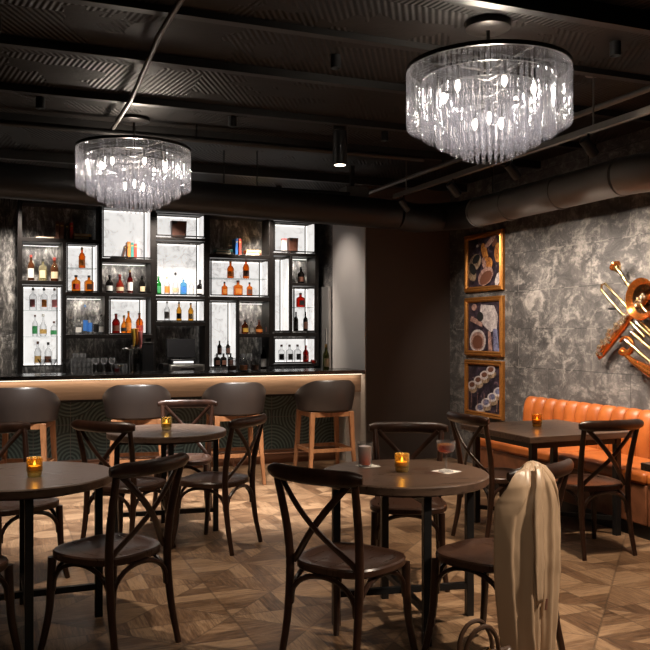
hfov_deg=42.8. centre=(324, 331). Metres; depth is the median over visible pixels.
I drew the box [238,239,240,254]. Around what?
book
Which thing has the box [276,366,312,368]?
tray
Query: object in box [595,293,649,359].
saxophone
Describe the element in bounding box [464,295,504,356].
framed picture
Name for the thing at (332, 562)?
chair
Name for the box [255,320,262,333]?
bottle
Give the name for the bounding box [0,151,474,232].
air duct
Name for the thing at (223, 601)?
floor
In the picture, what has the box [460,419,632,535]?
square table
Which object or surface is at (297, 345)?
bottle
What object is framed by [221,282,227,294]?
bottle
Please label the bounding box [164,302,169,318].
bottle
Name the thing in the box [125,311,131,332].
bottle
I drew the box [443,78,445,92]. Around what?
bulb socket
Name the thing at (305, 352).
bottle
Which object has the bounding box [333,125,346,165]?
spotlight
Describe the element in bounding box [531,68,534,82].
bulb socket
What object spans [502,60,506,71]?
bulb socket
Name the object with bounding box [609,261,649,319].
trumpet
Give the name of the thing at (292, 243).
gift bag
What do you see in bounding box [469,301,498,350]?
print
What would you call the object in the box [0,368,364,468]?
bar counter
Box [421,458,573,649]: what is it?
chair
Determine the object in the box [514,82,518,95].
bulb socket
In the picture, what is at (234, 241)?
book
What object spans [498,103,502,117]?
bulb socket
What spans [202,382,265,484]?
bar stool
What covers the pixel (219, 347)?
bottle
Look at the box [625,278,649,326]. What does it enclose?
french horn
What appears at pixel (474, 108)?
bulb socket
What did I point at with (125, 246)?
book
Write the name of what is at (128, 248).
book
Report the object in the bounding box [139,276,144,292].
bottle
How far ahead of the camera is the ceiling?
5.37 m
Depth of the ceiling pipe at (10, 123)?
6.64 m
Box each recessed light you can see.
[36,96,44,109]
[228,115,236,127]
[330,54,340,69]
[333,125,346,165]
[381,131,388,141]
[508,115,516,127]
[609,40,620,57]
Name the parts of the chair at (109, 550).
leg, seat, leg, leg, rail, leg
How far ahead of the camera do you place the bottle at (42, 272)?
9.25 m
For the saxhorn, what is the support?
attached to the wall at (557, 314)
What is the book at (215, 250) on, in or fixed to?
on the book at (213, 252)
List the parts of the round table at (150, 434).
leg, leg, leg, leg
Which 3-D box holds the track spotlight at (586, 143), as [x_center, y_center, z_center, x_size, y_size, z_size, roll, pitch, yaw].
[1.706,-1.202,5.361,0.139,0.155,0.071,0,0,-22]
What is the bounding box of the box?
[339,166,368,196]
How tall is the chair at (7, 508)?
0.901 m
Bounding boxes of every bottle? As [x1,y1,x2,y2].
[28,255,33,279]
[30,288,34,306]
[32,315,36,333]
[35,341,40,362]
[39,259,46,277]
[40,314,46,333]
[42,288,46,306]
[44,342,50,362]
[50,321,56,334]
[51,257,57,280]
[52,288,56,306]
[72,275,79,288]
[79,247,84,268]
[83,305,87,334]
[84,275,93,290]
[87,310,92,334]
[93,313,98,334]
[99,314,103,331]
[106,275,112,292]
[112,313,119,332]
[116,274,123,292]
[121,315,126,332]
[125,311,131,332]
[127,270,132,292]
[136,313,142,332]
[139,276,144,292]
[157,276,160,293]
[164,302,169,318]
[165,277,169,292]
[173,272,178,291]
[176,302,181,319]
[180,277,186,293]
[188,303,193,319]
[197,280,201,293]
[214,353,219,365]
[217,341,221,354]
[220,353,226,365]
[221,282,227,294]
[226,341,229,354]
[227,261,233,278]
[227,353,232,365]
[233,280,242,294]
[242,320,247,333]
[243,261,248,278]
[247,282,251,294]
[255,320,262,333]
[260,346,266,368]
[279,345,283,359]
[288,345,292,359]
[295,312,297,329]
[296,293,304,306]
[296,344,300,359]
[298,267,303,282]
[303,312,307,329]
[303,345,308,361]
[323,344,328,369]
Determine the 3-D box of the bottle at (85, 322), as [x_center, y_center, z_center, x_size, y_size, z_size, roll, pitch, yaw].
[-2.732,-0.141,9.449,0.062,0.340,0.064,0,0,-38]
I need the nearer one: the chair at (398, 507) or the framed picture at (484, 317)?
the chair at (398, 507)
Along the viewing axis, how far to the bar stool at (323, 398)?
8.23 m
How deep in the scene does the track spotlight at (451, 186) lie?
6.92 m
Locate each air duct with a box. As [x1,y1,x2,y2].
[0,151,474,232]
[465,152,649,226]
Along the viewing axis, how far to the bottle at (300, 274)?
10.38 m
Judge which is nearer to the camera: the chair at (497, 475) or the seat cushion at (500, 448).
the chair at (497, 475)
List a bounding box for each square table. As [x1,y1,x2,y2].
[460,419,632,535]
[641,462,649,471]
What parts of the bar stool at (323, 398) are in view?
leg, leg, seat frame, backrest, leg, leg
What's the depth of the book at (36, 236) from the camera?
9.22 m
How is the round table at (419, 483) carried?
on the floor
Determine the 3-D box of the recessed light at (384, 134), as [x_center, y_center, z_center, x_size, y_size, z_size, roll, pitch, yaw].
[0.495,-1.619,6.870,0.064,0.078,0.064,0,0,-22]
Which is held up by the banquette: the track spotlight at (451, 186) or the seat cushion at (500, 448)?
the seat cushion at (500, 448)
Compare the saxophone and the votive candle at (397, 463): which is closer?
the votive candle at (397, 463)
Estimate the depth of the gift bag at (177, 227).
9.81 m
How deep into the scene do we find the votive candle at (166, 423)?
5.99 m
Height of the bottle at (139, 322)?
0.240 m
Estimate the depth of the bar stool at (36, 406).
7.18 m
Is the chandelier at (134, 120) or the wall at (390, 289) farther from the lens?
the wall at (390, 289)
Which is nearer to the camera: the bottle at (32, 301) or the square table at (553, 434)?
the square table at (553, 434)
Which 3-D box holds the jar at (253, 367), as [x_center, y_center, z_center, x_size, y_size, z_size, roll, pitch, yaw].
[-0.757,0.352,9.041,0.100,0.146,0.098,0,0,-22]
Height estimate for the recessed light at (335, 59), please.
0.078 m
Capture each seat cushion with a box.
[480,438,600,462]
[558,450,649,484]
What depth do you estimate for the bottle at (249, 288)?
10.14 m
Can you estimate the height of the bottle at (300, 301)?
0.180 m
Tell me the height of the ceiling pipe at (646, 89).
0.190 m
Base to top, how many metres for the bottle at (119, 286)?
0.220 m
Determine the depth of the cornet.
6.63 m
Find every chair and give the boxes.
[0,421,69,578]
[0,555,21,649]
[37,452,188,649]
[71,420,175,563]
[150,399,217,520]
[171,413,266,555]
[267,463,417,649]
[367,422,449,591]
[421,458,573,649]
[446,411,513,537]
[555,419,643,560]
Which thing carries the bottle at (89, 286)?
on the shelving
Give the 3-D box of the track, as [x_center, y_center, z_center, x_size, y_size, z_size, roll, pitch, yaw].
[1.838,-1.470,5.010,0.100,0.380,6.350,0,0,-22]
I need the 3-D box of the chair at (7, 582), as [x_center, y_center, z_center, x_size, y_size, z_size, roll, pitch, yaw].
[-1.631,1.014,3.496,0.496,0.901,0.555,0,0,12]
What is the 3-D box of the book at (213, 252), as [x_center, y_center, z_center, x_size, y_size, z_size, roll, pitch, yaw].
[-1.236,-0.948,10.055,0.220,0.035,0.151,0,0,-22]
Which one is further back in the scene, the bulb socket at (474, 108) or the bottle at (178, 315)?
the bottle at (178, 315)
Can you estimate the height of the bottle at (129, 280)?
0.270 m
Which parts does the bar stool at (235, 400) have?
leg, leg, seat frame, backrest, leg, leg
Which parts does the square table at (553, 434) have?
leg, leg, apron frame, leg, leg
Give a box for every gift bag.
[170,221,186,237]
[287,238,297,252]
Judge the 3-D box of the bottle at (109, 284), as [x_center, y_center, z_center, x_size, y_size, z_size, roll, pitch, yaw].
[-2.479,-0.553,9.550,0.082,0.210,0.082,0,0,-9]
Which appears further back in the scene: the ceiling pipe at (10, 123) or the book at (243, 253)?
the book at (243, 253)
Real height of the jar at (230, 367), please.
0.146 m
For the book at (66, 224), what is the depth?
9.32 m
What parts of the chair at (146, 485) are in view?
leg, rail, leg, leg, seat, leg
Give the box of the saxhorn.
[618,336,634,355]
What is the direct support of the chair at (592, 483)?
on the floor
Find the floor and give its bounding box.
[0,457,649,649]
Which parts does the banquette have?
panel, panel, panel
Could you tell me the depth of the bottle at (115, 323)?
9.54 m
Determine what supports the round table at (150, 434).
on the floor
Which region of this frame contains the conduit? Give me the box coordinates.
[111,0,184,129]
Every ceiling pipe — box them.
[0,119,424,161]
[223,151,349,195]
[369,85,649,194]
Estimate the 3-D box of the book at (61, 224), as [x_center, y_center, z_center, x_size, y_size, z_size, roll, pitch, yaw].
[-2.973,-1.133,9.364,0.040,0.190,0.152,0,0,-22]
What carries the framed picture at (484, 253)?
attached to the wall at (557, 314)
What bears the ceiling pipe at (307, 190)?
hanging from the ceiling
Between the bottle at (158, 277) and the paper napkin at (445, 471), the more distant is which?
the bottle at (158, 277)
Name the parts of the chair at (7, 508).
leg, rail, leg, seat, leg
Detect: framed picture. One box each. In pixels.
[464,229,504,292]
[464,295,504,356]
[464,359,504,420]
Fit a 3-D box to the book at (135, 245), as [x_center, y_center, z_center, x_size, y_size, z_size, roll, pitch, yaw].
[-2.218,-0.937,9.664,0.036,0.170,0.152,0,0,-22]
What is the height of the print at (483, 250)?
0.535 m
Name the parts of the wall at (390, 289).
panel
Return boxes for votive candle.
[26,456,42,476]
[161,417,170,427]
[395,452,409,471]
[532,414,541,426]
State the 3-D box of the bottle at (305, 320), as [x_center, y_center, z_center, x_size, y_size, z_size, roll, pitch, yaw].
[-0.245,-0.132,10.438,0.060,0.240,0.062,0,0,-21]
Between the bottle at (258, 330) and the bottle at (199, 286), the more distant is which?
the bottle at (258, 330)
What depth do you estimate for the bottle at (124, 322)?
9.59 m
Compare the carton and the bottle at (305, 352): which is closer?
the carton
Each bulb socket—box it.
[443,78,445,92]
[455,64,459,76]
[472,105,476,118]
[487,97,490,111]
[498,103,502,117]
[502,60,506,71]
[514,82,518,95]
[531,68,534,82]
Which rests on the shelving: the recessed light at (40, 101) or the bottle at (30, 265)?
the bottle at (30, 265)
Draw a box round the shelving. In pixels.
[17,199,318,373]
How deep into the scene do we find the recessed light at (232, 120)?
6.37 m
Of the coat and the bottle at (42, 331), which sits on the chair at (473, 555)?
the coat
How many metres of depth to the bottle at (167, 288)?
9.76 m
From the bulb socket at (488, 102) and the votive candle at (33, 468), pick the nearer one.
the votive candle at (33, 468)
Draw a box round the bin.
[139,342,153,370]
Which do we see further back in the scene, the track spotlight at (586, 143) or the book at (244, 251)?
the book at (244, 251)
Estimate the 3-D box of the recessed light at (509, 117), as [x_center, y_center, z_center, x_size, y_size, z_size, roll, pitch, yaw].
[1.441,-1.619,6.385,0.064,0.078,0.064,0,0,-22]
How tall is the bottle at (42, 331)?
0.250 m
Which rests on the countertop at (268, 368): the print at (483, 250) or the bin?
the bin
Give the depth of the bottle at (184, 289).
9.84 m
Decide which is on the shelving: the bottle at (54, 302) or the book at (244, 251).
the bottle at (54, 302)
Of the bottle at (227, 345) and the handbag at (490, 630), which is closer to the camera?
the handbag at (490, 630)
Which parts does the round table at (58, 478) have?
leg, leg, leg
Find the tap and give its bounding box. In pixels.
[123,328,141,371]
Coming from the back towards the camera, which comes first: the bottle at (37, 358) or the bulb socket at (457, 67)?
the bottle at (37, 358)
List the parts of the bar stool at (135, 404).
leg, seat frame, backrest, leg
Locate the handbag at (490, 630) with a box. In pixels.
[457,618,511,649]
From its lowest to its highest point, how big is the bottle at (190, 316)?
0.220 m
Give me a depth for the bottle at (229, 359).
10.06 m
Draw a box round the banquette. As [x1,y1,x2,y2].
[472,396,649,540]
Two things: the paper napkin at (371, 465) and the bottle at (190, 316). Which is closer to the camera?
the paper napkin at (371, 465)
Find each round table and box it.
[0,461,111,649]
[106,424,225,532]
[324,459,488,646]
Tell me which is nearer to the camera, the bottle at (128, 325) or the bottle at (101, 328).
the bottle at (101, 328)
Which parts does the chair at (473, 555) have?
leg, seat, leg, rail, leg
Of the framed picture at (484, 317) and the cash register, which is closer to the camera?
the framed picture at (484, 317)
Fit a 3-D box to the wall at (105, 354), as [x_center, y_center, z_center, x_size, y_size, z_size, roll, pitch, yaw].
[-2.912,-0.100,9.658,8.130,3.120,0.100,0,0,-22]
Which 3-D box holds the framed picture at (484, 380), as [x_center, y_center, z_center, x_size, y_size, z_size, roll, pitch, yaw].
[1.713,0.613,8.969,0.042,0.615,0.747,0,0,-22]
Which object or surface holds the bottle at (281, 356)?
on the shelving
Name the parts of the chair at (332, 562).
leg, rail, leg, seat, leg, leg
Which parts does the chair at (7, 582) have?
seat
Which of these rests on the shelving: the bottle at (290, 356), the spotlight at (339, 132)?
the bottle at (290, 356)
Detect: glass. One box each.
[358,445,371,464]
[437,443,454,452]
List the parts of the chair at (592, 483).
leg, seat, leg, rail, leg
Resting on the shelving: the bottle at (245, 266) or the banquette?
the bottle at (245, 266)
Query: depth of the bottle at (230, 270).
10.05 m
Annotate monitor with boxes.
[167,339,195,364]
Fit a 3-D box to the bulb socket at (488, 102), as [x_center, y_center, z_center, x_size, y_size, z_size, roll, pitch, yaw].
[0.863,-1.196,4.371,0.024,0.077,0.023,0,0,-22]
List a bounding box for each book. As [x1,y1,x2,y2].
[35,236,55,237]
[55,221,58,237]
[59,222,63,238]
[65,223,67,238]
[69,223,72,238]
[73,233,90,236]
[121,245,126,256]
[126,242,130,258]
[130,243,133,258]
[133,244,136,258]
[213,249,232,251]
[213,252,232,253]
[232,239,237,254]
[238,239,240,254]
[243,250,260,252]
[243,253,261,254]
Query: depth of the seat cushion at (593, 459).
6.38 m
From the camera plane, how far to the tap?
9.30 m
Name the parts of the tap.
handle, handle, handle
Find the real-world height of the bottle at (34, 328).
0.240 m
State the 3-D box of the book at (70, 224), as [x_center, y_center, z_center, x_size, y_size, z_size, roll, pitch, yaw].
[-2.877,-1.133,9.402,0.035,0.190,0.152,0,0,-22]
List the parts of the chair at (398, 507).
leg, leg, rail, seat, leg, leg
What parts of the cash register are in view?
drawer, drawer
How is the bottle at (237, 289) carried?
on the shelving
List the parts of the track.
hanger rod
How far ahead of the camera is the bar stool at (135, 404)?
7.51 m
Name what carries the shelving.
on the countertop at (268, 368)
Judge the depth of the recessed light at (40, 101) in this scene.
5.84 m
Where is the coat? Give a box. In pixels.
[493,461,560,649]
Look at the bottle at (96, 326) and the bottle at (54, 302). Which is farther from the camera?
the bottle at (96, 326)
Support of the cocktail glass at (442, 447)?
on the paper napkin at (445, 471)
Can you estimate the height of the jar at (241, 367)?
0.146 m
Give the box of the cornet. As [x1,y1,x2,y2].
[623,321,649,377]
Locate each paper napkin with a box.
[355,464,380,467]
[431,469,460,473]
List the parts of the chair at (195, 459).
leg, leg, seat, rail, leg, leg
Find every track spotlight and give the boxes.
[397,195,410,211]
[446,179,461,197]
[504,159,520,180]
[579,133,598,157]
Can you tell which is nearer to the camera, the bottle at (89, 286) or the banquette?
the banquette
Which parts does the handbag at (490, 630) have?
handle, handle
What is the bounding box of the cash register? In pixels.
[159,363,203,370]
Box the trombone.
[600,282,649,337]
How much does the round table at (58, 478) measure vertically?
0.750 m
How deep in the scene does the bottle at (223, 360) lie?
10.03 m
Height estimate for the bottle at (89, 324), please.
0.280 m
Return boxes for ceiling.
[0,0,649,191]
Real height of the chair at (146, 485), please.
0.901 m
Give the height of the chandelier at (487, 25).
0.734 m
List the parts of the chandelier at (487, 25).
bulb, bulb, bulb, rod, bulb, ring frame, bulb, bulb, bulb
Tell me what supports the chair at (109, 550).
on the floor
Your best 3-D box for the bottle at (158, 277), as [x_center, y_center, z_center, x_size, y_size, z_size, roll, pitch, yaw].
[-1.957,-0.546,9.757,0.066,0.220,0.068,0,0,-11]
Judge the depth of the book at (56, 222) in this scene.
9.28 m
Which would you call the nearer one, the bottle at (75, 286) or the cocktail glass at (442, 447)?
the cocktail glass at (442, 447)
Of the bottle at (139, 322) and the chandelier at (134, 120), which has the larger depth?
the bottle at (139, 322)
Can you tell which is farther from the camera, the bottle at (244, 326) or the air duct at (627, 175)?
the bottle at (244, 326)
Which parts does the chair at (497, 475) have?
leg, rail, leg, seat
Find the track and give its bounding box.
[393,76,649,198]
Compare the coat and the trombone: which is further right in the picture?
the trombone
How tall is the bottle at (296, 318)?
0.240 m
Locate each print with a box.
[468,235,498,286]
[468,364,498,413]
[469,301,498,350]
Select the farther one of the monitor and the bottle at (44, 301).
the monitor
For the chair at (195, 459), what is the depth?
6.86 m
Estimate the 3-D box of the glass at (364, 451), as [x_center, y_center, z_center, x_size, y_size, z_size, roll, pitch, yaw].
[0.211,0.645,4.385,0.084,0.125,0.084,0,0,-22]
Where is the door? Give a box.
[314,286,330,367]
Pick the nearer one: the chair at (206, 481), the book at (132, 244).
the chair at (206, 481)
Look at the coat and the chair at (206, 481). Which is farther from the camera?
the chair at (206, 481)
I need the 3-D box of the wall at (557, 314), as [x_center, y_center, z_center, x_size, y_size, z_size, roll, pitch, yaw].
[2.926,-0.100,6.115,0.100,3.120,10.800,0,0,-22]
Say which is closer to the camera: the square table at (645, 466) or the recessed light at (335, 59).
the square table at (645, 466)
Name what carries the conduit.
attached to the ceiling
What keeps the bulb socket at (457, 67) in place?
attached to the chandelier at (487, 25)
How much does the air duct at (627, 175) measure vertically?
0.613 m
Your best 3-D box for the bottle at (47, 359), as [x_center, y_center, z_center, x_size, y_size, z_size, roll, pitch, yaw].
[-3.102,0.244,9.302,0.082,0.260,0.082,0,0,-7]
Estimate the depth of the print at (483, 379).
8.97 m
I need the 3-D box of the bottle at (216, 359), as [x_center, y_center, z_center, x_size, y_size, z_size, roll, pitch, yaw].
[-1.303,0.338,10.017,0.070,0.160,0.053,0,0,-32]
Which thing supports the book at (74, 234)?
on the book
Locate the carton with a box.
[281,238,286,252]
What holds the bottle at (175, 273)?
on the shelving
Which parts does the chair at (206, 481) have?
leg, leg, seat, leg, rail, leg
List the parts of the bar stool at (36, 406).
leg, backrest, seat frame, leg, leg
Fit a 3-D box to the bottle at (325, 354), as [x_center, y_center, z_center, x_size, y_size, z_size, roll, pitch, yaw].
[0.012,0.280,9.389,0.075,0.290,0.076,0,0,-35]
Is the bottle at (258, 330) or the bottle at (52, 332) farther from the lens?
the bottle at (258, 330)
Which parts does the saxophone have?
key rod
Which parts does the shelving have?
post, light panel, box frame, panel, post, light panel, box frame, panel, post, post, light panel, light panel, box frame, box frame, panel, panel, post, light panel, light panel, light panel, box frame, box frame, box frame, panel, panel, panel, post, light panel, box frame, panel, light panel, post, box frame, panel, post, light panel, box frame, panel, post, light panel, light panel, box frame, box frame, light panel, box frame, panel, panel, panel, post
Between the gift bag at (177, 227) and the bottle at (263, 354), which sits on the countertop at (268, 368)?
the bottle at (263, 354)
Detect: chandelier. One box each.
[75,114,190,213]
[406,14,572,162]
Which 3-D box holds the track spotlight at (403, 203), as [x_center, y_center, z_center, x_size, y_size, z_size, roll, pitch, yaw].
[0.744,-1.203,7.777,0.139,0.155,0.068,0,0,-32]
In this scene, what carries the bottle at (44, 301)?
on the shelving
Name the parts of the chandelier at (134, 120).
ring frame, rod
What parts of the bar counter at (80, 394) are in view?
foot rail, panel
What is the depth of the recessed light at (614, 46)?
4.73 m
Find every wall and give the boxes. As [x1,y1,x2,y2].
[0,198,313,372]
[319,185,449,459]
[450,127,649,462]
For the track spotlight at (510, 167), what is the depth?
6.13 m
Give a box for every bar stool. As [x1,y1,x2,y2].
[0,387,60,463]
[102,385,170,466]
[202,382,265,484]
[293,380,355,467]
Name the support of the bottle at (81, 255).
on the shelving

